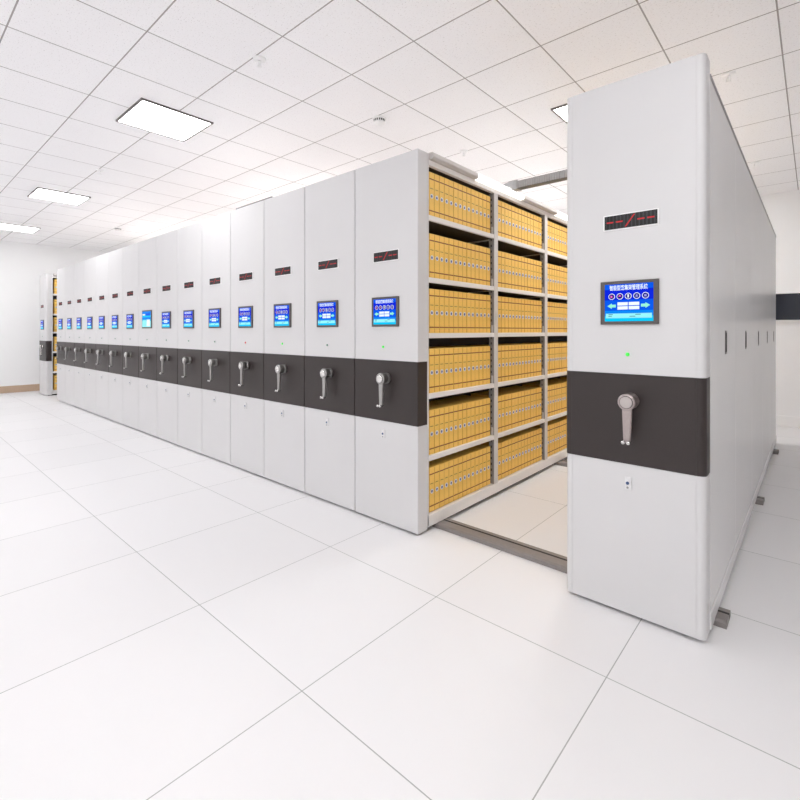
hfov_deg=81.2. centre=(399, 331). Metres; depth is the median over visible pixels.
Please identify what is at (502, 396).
file box
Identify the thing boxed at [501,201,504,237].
file box
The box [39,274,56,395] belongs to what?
storage cabinet
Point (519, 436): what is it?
file box
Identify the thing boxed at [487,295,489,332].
file box
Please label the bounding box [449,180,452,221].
file box
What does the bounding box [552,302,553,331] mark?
file box
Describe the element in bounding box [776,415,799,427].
baseboard
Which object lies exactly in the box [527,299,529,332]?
file box
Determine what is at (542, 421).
shelf
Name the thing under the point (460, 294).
file box
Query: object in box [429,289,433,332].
file box
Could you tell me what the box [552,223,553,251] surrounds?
file box
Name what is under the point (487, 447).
file box
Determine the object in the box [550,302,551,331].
file box
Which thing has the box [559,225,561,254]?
file box
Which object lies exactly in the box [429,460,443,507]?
file box
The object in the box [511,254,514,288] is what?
file box
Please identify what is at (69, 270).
storage cabinet
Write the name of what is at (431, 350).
file box
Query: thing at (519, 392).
file box
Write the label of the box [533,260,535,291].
file box
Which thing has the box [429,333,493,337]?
shelf
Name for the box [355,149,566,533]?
storage cabinet
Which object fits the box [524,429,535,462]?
file box
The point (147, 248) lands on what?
storage cabinet
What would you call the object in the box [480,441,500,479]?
file box
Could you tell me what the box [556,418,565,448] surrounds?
file box
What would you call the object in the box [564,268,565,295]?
file box
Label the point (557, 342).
file box
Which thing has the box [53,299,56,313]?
file box
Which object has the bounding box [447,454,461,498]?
file box
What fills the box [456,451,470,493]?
file box
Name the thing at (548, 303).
file box
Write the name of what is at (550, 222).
file box
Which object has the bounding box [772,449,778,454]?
rail
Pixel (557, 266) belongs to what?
file box
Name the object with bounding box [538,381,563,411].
file box
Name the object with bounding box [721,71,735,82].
sprinkler
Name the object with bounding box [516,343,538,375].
file box
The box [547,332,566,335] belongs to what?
shelf
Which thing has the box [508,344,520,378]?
file box
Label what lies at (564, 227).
file box
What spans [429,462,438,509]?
file box
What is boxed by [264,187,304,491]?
storage cabinet
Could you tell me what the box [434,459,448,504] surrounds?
file box
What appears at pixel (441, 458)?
file box
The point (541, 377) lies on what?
shelf
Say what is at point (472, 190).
file box
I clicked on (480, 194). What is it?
file box
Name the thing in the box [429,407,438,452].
file box
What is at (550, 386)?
file box
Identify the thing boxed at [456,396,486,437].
file box
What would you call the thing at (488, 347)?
file box
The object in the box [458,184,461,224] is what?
file box
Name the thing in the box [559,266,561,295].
file box
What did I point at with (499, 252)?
file box
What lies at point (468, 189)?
file box
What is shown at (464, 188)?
file box
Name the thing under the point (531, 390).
file box
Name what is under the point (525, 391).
file box
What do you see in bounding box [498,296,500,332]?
file box
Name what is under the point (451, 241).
file box
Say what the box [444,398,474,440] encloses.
file box
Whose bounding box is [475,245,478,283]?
file box
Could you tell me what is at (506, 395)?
file box
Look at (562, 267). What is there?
file box
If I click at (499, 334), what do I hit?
shelf
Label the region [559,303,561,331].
file box
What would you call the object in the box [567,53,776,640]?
storage cabinet
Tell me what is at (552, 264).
file box
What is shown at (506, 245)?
shelf
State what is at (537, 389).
file box
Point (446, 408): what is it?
file box
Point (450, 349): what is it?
file box
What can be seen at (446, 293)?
file box
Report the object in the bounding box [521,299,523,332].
file box
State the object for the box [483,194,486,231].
file box
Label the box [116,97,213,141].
recessed light
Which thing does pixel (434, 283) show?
shelf
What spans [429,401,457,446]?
file box
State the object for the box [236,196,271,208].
ceiling light
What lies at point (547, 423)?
file box
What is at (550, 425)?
file box
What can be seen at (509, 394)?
file box
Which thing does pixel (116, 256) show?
storage cabinet
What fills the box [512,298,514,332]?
file box
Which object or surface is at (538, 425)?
file box
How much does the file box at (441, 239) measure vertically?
0.292 m
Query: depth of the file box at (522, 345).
4.04 m
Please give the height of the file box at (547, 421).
0.292 m
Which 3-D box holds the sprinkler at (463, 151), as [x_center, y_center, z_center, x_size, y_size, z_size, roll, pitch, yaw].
[0.671,-1.872,4.921,0.090,0.056,0.090,0,0,42]
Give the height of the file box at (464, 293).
0.292 m
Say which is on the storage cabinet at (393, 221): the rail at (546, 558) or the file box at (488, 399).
the file box at (488, 399)
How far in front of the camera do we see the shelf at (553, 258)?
4.63 m
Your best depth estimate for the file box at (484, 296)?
3.58 m
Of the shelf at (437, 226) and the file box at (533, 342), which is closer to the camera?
the shelf at (437, 226)
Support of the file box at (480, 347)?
on the storage cabinet at (393, 221)
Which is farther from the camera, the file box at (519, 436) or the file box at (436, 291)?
the file box at (519, 436)
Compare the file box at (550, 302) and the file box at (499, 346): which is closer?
the file box at (499, 346)
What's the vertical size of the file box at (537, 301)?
0.292 m
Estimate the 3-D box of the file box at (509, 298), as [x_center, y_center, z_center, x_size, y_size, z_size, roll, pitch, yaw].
[0.817,-0.134,3.953,0.256,0.292,0.056,0,0,42]
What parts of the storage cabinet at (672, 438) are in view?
lever, lock plate, crank handle, panel, panel, panel, pull handle, panel, pull handle, panel, panel, panel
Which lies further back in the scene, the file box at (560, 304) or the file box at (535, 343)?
the file box at (560, 304)
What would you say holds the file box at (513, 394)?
on the storage cabinet at (393, 221)
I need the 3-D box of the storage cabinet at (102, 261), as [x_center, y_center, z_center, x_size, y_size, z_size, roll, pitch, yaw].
[-2.966,0.071,8.728,0.580,2.446,4.739,0,0,42]
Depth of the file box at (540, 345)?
4.30 m
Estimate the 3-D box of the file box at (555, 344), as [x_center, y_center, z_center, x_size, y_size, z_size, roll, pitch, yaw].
[1.424,0.262,4.636,0.256,0.292,0.056,0,0,42]
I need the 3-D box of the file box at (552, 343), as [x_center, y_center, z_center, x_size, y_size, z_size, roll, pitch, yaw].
[1.386,0.262,4.594,0.256,0.292,0.056,0,0,42]
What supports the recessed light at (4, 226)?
in the ceiling
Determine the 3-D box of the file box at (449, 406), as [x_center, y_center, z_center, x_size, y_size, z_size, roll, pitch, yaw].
[0.261,0.666,3.329,0.256,0.292,0.054,0,0,42]
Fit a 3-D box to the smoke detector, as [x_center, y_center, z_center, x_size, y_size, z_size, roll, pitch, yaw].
[-0.184,-1.871,4.170,0.124,0.058,0.124,0,0,42]
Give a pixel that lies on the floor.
(177, 622)
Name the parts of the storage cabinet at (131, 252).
crank handle, panel, panel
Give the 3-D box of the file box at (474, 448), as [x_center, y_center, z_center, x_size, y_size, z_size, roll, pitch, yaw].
[0.517,1.044,3.617,0.256,0.292,0.054,0,0,42]
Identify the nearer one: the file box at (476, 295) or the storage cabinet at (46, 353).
the file box at (476, 295)
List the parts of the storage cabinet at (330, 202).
lever, crank handle, panel, panel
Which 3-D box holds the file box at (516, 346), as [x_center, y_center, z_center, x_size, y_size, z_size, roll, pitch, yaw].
[0.893,0.262,4.039,0.256,0.292,0.056,0,0,42]
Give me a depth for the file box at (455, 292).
3.28 m
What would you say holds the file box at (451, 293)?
on the storage cabinet at (393, 221)
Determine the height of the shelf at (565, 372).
0.034 m
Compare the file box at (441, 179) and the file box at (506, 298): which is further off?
the file box at (506, 298)
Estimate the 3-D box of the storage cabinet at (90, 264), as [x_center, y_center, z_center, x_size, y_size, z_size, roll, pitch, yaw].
[-3.403,0.071,9.116,0.580,2.446,4.739,0,0,42]
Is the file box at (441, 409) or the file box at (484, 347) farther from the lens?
the file box at (484, 347)
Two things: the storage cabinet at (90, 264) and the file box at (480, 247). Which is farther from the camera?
the storage cabinet at (90, 264)
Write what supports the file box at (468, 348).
on the storage cabinet at (393, 221)
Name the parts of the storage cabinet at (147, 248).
crank handle, panel, panel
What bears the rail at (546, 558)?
on the floor
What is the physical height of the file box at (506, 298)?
0.292 m
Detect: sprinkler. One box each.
[253,55,265,67]
[459,149,467,156]
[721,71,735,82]
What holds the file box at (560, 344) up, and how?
on the storage cabinet at (393, 221)
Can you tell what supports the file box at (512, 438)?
on the storage cabinet at (393, 221)
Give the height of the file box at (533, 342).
0.292 m
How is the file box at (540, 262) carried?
on the storage cabinet at (393, 221)
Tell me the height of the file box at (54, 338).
0.292 m
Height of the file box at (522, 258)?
0.292 m
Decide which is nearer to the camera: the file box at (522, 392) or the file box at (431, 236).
the file box at (431, 236)
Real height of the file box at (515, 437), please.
0.292 m
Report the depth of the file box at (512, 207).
3.91 m
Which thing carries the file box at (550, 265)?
on the storage cabinet at (393, 221)
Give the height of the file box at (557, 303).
0.292 m
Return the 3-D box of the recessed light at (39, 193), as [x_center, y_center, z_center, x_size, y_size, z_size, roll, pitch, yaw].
[-4.806,-1.893,6.583,0.610,0.014,0.610,0,0,42]
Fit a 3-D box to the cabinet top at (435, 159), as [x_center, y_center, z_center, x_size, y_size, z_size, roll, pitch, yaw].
[1.676,-1.135,4.684,0.050,0.045,4.448,0,0,42]
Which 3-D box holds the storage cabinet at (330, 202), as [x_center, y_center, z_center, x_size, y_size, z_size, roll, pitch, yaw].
[0.973,0.071,5.229,0.580,2.446,4.739,0,0,42]
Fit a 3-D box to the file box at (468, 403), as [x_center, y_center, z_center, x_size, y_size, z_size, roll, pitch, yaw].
[0.408,0.666,3.492,0.256,0.292,0.054,0,0,42]
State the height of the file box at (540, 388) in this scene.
0.292 m
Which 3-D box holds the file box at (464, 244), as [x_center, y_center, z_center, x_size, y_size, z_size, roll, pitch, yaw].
[0.371,-0.496,3.452,0.256,0.292,0.054,0,0,42]
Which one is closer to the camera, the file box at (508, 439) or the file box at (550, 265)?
the file box at (508, 439)
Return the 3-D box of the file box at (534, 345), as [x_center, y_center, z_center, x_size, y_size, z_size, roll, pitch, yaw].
[1.121,0.262,4.295,0.256,0.292,0.056,0,0,42]
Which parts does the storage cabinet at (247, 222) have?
lever, crank handle, panel, panel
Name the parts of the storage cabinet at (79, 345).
panel, panel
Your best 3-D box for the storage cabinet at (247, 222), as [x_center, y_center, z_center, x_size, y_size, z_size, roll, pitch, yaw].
[0.098,0.071,6.006,0.580,2.446,4.739,0,0,42]
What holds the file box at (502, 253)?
on the storage cabinet at (393, 221)
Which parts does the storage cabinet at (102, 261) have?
panel, panel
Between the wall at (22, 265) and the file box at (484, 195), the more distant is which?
the wall at (22, 265)
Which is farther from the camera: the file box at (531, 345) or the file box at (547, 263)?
the file box at (547, 263)
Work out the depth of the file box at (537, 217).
4.25 m
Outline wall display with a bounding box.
[776,291,799,321]
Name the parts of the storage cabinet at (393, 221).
lever, crank handle, panel, panel, post, post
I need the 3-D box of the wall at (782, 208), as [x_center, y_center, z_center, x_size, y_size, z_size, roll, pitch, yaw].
[1.801,-0.300,9.529,15.730,3.200,0.150,0,0,42]
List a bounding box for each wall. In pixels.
[0,240,107,386]
[760,190,799,416]
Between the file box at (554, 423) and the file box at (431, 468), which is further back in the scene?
the file box at (554, 423)
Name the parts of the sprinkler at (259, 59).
ceiling plate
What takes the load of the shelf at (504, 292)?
attached to the storage cabinet at (393, 221)
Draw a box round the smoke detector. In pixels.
[372,115,385,125]
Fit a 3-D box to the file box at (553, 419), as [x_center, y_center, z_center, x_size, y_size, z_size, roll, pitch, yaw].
[1.537,1.044,4.765,0.256,0.292,0.056,0,0,42]
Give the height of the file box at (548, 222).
0.292 m
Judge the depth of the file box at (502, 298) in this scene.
3.78 m
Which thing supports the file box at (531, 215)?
on the storage cabinet at (393, 221)
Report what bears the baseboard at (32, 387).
attached to the wall at (22, 265)
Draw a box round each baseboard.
[0,384,39,393]
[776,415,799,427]
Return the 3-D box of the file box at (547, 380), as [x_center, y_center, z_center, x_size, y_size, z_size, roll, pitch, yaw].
[1.614,0.666,4.851,0.256,0.292,0.056,0,0,42]
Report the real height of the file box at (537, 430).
0.292 m
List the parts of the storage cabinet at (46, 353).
panel, panel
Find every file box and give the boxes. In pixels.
[53,279,56,293]
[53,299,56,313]
[53,317,56,331]
[53,337,56,350]
[53,356,56,370]
[53,375,56,389]
[429,172,433,215]
[429,233,433,277]
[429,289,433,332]
[429,347,448,390]
[429,348,433,392]
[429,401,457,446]
[429,403,452,447]
[429,404,448,449]
[429,406,443,451]
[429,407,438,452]
[429,409,433,454]
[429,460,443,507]
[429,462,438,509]
[429,465,433,512]
[433,348,438,391]
[433,400,461,445]
[434,174,438,217]
[434,234,438,278]
[434,289,438,332]
[434,346,461,388]
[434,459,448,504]
[435,346,466,387]
[436,347,452,389]
[436,399,466,443]
[438,457,452,502]
[439,176,443,218]
[439,236,443,278]
[439,290,443,332]
[439,348,443,391]
[439,399,470,442]
[444,178,448,220]
[444,237,448,279]
[444,290,448,332]
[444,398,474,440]
[444,456,457,500]
[446,346,470,386]
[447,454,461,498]
[448,347,457,388]
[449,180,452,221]
[449,238,453,280]
[449,291,453,332]
[450,397,478,439]
[453,181,457,222]
[453,453,466,496]
[454,240,457,280]
[454,291,457,332]
[454,396,482,438]
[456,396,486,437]
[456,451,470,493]
[457,346,474,386]
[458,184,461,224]
[458,241,461,281]
[458,292,462,332]
[459,345,486,384]
[460,345,489,383]
[460,395,489,435]
[461,450,474,492]
[462,185,466,225]
[462,242,466,281]
[463,292,466,332]
[464,448,478,490]
[467,187,470,226]
[467,243,470,282]
[467,293,470,332]
[468,346,478,385]
[469,447,482,488]
[471,189,474,228]
[471,244,474,283]
[471,293,474,332]
[471,345,500,381]
[471,393,500,432]
[473,446,486,486]
[475,191,478,229]
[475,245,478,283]
[475,294,478,332]
[476,444,489,485]
[477,392,504,431]
[479,192,482,230]
[479,246,482,284]
[479,294,482,332]
[479,346,482,384]
[480,392,507,430]
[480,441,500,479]
[482,391,511,429]
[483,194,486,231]
[483,247,486,284]
[483,295,486,332]
[483,344,511,380]
[487,196,489,232]
[487,248,489,285]
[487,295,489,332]
[488,344,514,379]
[488,390,514,428]
[498,200,500,235]
[498,251,500,286]
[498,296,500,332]
[498,344,517,378]
[498,389,520,425]
[498,390,517,426]
[498,438,507,476]
[498,440,504,478]
[499,388,526,423]
[499,389,523,424]
[499,437,511,474]
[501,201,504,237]
[501,251,504,287]
[501,296,504,332]
[501,345,504,381]
[503,436,514,472]
[504,387,529,422]
[505,203,507,238]
[505,252,507,287]
[505,297,507,332]
[505,345,507,380]
[505,387,532,422]
[506,435,517,471]
[508,204,510,238]
[508,253,510,288]
[508,297,511,332]
[508,343,535,375]
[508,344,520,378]
[509,434,520,469]
[510,386,535,420]
[511,206,514,240]
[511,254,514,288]
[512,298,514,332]
[512,386,538,420]
[512,433,523,468]
[515,207,517,241]
[515,255,517,289]
[515,298,517,332]
[515,385,541,419]
[515,432,526,467]
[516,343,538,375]
[518,208,520,241]
[518,256,520,289]
[518,298,520,332]
[518,344,523,377]
[518,431,529,465]
[521,210,523,242]
[521,257,523,289]
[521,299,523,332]
[521,430,532,464]
[522,384,548,416]
[524,211,526,243]
[524,257,526,290]
[524,299,527,332]
[524,344,526,377]
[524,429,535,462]
[526,343,541,374]
[526,383,551,415]
[527,212,529,244]
[527,258,529,290]
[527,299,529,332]
[527,344,529,376]
[527,428,538,461]
[529,427,541,460]
[530,213,532,245]
[530,259,532,291]
[530,300,532,332]
[530,344,532,376]
[530,383,553,414]
[532,382,556,414]
[532,424,549,456]
[533,215,535,246]
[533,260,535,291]
[533,300,535,332]
[533,342,558,372]
[534,382,558,413]
[535,343,548,373]
[536,216,538,247]
[536,260,538,292]
[536,300,538,332]
[537,381,561,412]
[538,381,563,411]
[539,217,541,248]
[539,261,541,292]
[539,301,541,332]
[547,220,549,250]
[547,263,548,293]
[547,302,549,331]
[547,342,561,371]
[547,380,566,410]
[547,381,565,411]
[547,421,558,451]
[547,422,556,453]
[547,423,553,453]
[547,424,551,455]
[549,264,551,293]
[549,342,563,371]
[549,343,551,373]
[550,222,551,251]
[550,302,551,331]
[550,420,561,450]
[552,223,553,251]
[552,264,553,294]
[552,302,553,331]
[552,343,553,372]
[553,419,563,449]
[554,223,556,252]
[554,265,556,294]
[554,302,556,331]
[554,343,556,372]
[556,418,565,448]
[557,225,558,253]
[557,266,558,294]
[557,303,558,331]
[557,342,565,370]
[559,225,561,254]
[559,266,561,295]
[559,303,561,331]
[559,418,566,447]
[562,227,563,254]
[562,267,563,295]
[562,303,563,331]
[564,227,565,255]
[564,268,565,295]
[564,303,565,331]
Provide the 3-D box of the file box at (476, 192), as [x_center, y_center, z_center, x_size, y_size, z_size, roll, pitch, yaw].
[0.480,-0.901,3.576,0.256,0.292,0.054,0,0,42]
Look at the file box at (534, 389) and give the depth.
4.21 m
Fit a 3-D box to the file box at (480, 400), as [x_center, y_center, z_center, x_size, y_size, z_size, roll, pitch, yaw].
[0.518,0.666,3.616,0.256,0.292,0.054,0,0,42]
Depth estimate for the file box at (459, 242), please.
3.33 m
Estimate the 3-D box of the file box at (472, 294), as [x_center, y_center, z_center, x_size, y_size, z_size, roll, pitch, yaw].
[0.444,-0.134,3.535,0.256,0.292,0.054,0,0,42]
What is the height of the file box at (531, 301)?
0.292 m
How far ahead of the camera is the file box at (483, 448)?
3.58 m
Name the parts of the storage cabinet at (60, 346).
panel, panel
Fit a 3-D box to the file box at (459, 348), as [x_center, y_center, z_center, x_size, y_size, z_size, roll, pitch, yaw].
[0.334,0.262,3.411,0.256,0.292,0.054,0,0,42]
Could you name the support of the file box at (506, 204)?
on the storage cabinet at (393, 221)
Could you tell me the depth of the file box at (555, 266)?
4.55 m
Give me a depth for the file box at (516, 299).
3.95 m
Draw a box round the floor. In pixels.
[0,391,799,799]
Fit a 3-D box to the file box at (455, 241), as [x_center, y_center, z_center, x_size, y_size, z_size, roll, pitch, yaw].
[0.299,-0.496,3.369,0.256,0.292,0.054,0,0,42]
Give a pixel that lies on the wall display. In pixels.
(787, 303)
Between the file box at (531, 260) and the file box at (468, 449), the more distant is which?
the file box at (531, 260)
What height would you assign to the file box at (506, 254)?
0.292 m
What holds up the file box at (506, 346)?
on the storage cabinet at (393, 221)
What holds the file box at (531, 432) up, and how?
on the storage cabinet at (393, 221)
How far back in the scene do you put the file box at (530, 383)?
4.51 m
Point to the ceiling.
(484, 78)
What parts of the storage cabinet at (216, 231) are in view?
lever, crank handle, panel, panel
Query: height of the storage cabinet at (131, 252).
2.446 m
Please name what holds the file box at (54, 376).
on the storage cabinet at (46, 353)
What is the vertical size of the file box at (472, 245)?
0.292 m
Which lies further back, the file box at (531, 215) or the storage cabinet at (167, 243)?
the storage cabinet at (167, 243)
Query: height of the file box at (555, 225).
0.292 m
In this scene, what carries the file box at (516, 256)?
on the storage cabinet at (393, 221)
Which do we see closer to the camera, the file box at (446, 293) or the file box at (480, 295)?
the file box at (446, 293)
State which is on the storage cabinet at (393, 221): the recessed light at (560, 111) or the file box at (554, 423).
the file box at (554, 423)
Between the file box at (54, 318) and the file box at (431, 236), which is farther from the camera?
the file box at (54, 318)
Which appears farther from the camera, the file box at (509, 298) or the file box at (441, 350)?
the file box at (509, 298)
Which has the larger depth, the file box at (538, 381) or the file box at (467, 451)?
the file box at (538, 381)
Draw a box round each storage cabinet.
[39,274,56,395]
[56,267,64,401]
[64,264,74,405]
[73,261,84,409]
[84,257,95,413]
[96,252,108,418]
[109,248,122,423]
[123,242,138,429]
[139,236,156,436]
[157,229,177,444]
[178,221,201,453]
[202,212,230,463]
[230,200,263,476]
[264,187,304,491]
[305,170,354,510]
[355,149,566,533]
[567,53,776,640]
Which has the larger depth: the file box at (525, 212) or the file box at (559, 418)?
the file box at (559, 418)
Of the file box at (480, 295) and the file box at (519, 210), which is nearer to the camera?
the file box at (480, 295)
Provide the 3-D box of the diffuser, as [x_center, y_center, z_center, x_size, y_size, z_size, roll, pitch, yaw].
[1.718,-1.895,4.011,0.578,0.010,0.578,0,0,42]
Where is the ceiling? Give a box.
[0,0,799,251]
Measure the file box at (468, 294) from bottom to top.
0.292 m
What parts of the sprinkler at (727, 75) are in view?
ceiling plate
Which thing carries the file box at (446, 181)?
on the storage cabinet at (393, 221)
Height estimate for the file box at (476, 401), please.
0.292 m
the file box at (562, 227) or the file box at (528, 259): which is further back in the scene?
the file box at (562, 227)
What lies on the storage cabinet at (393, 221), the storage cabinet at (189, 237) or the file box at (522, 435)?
the file box at (522, 435)
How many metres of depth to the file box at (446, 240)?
3.20 m
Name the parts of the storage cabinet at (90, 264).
panel, panel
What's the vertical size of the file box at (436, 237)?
0.292 m
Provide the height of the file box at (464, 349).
0.292 m
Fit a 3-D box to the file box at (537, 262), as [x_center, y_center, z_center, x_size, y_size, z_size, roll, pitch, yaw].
[1.159,-0.496,4.338,0.256,0.292,0.056,0,0,42]
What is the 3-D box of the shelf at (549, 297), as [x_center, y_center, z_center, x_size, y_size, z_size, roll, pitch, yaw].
[1.559,-0.333,4.783,0.282,0.034,0.859,0,0,42]
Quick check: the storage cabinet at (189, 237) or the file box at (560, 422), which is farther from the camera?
the storage cabinet at (189, 237)
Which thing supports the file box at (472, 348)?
on the storage cabinet at (393, 221)
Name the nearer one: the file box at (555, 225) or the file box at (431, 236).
the file box at (431, 236)
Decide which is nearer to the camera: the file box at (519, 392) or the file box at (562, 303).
the file box at (519, 392)
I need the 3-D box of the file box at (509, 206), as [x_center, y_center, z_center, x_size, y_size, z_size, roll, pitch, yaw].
[0.816,-0.901,3.954,0.256,0.292,0.056,0,0,42]
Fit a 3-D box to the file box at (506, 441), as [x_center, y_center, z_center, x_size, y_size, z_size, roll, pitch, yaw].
[0.778,1.044,3.910,0.256,0.292,0.056,0,0,42]
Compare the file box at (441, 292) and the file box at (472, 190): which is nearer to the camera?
the file box at (441, 292)
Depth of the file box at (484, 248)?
3.57 m
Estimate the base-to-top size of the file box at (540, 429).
0.292 m
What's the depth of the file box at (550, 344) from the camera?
4.46 m
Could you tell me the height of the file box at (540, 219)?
0.292 m
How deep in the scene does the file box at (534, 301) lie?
4.21 m
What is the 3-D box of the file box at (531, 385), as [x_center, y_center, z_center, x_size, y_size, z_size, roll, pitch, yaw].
[1.309,0.666,4.508,0.256,0.292,0.056,0,0,42]
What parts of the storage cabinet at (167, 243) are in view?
lever, crank handle, panel, panel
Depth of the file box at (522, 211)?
4.03 m
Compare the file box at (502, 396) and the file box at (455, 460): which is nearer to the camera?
the file box at (455, 460)
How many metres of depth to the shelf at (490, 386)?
3.31 m
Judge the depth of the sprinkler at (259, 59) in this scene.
3.25 m
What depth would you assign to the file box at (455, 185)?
3.28 m
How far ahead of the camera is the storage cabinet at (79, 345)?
7.76 m
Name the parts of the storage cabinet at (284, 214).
lever, crank handle, panel, panel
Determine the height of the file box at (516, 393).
0.292 m
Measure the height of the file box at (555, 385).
0.292 m
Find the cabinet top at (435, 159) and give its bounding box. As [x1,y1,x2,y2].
[429,152,566,220]
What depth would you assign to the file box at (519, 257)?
3.99 m
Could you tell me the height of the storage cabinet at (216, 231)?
2.446 m
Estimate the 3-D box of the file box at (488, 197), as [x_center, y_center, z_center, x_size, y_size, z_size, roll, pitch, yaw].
[0.590,-0.901,3.699,0.256,0.292,0.054,0,0,42]
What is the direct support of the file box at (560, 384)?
on the storage cabinet at (393, 221)
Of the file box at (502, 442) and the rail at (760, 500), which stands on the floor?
the rail at (760, 500)
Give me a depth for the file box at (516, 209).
3.96 m
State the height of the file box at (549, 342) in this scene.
0.292 m
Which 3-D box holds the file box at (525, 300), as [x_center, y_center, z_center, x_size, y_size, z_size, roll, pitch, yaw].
[1.008,-0.134,4.166,0.256,0.292,0.056,0,0,42]
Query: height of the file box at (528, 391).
0.292 m
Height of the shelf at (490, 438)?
0.034 m
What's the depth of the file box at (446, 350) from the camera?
3.20 m
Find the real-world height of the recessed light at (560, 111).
0.014 m
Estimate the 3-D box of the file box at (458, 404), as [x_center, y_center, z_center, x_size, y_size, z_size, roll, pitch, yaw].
[0.335,0.666,3.410,0.256,0.292,0.054,0,0,42]
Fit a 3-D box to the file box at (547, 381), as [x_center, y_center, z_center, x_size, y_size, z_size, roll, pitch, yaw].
[1.575,0.666,4.808,0.256,0.292,0.056,0,0,42]
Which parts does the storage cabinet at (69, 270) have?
panel, panel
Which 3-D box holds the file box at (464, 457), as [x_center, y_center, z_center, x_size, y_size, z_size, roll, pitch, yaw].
[0.372,1.044,3.451,0.256,0.292,0.054,0,0,42]
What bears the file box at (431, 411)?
on the storage cabinet at (393, 221)
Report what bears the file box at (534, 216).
on the storage cabinet at (393, 221)
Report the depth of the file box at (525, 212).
4.08 m
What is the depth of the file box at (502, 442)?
3.79 m
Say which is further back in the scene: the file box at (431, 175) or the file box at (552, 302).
the file box at (552, 302)
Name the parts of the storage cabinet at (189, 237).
crank handle, panel, panel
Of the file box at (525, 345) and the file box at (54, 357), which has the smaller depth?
the file box at (525, 345)
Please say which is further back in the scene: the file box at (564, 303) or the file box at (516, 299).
the file box at (564, 303)
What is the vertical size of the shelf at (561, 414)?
0.034 m
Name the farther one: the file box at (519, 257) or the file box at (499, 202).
the file box at (519, 257)
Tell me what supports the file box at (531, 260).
on the storage cabinet at (393, 221)
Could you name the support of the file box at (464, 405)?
on the storage cabinet at (393, 221)
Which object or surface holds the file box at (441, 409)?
on the storage cabinet at (393, 221)
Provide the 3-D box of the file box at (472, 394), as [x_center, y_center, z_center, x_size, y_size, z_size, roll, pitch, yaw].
[0.702,0.666,3.825,0.256,0.292,0.056,0,0,42]
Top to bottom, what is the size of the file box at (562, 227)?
0.292 m
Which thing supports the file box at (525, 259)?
on the storage cabinet at (393, 221)
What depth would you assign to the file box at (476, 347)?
3.50 m
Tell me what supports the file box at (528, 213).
on the storage cabinet at (393, 221)
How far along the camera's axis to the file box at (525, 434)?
4.08 m
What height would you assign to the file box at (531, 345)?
0.292 m
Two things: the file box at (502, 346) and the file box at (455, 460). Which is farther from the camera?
the file box at (502, 346)
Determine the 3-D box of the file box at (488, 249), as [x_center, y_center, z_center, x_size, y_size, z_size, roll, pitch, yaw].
[0.590,-0.496,3.700,0.256,0.292,0.054,0,0,42]
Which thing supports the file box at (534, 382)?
on the storage cabinet at (393, 221)
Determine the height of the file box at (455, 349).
0.292 m
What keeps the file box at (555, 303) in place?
on the storage cabinet at (393, 221)
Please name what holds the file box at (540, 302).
on the storage cabinet at (393, 221)
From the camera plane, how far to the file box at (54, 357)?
9.46 m
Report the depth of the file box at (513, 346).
3.91 m
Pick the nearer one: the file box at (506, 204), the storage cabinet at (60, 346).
the file box at (506, 204)
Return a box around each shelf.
[429,215,493,242]
[429,277,493,291]
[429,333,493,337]
[429,383,493,398]
[429,435,493,460]
[468,236,544,255]
[468,287,544,297]
[498,333,544,336]
[498,375,544,386]
[498,419,544,437]
[520,294,566,302]
[521,251,566,265]
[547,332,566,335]
[547,371,566,377]
[547,411,566,420]
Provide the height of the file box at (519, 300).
0.292 m
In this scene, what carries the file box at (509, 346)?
on the storage cabinet at (393, 221)
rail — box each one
[432,518,730,629]
[554,459,764,504]
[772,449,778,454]
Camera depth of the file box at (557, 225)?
4.59 m
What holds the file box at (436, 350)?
on the storage cabinet at (393, 221)
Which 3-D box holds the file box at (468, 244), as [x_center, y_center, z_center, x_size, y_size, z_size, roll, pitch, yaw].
[0.409,-0.496,3.492,0.256,0.292,0.054,0,0,42]
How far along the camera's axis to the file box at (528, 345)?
4.12 m
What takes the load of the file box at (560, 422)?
on the storage cabinet at (393, 221)
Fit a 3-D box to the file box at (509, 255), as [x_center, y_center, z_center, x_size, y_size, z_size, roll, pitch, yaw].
[0.816,-0.496,3.954,0.256,0.292,0.056,0,0,42]
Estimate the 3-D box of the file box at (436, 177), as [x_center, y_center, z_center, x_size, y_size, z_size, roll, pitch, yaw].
[0.151,-0.901,3.205,0.256,0.292,0.054,0,0,42]
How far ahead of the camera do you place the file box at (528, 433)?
4.12 m
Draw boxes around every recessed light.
[0,223,40,232]
[27,187,90,205]
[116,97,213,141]
[551,103,566,122]
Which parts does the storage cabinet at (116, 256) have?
crank handle, panel, panel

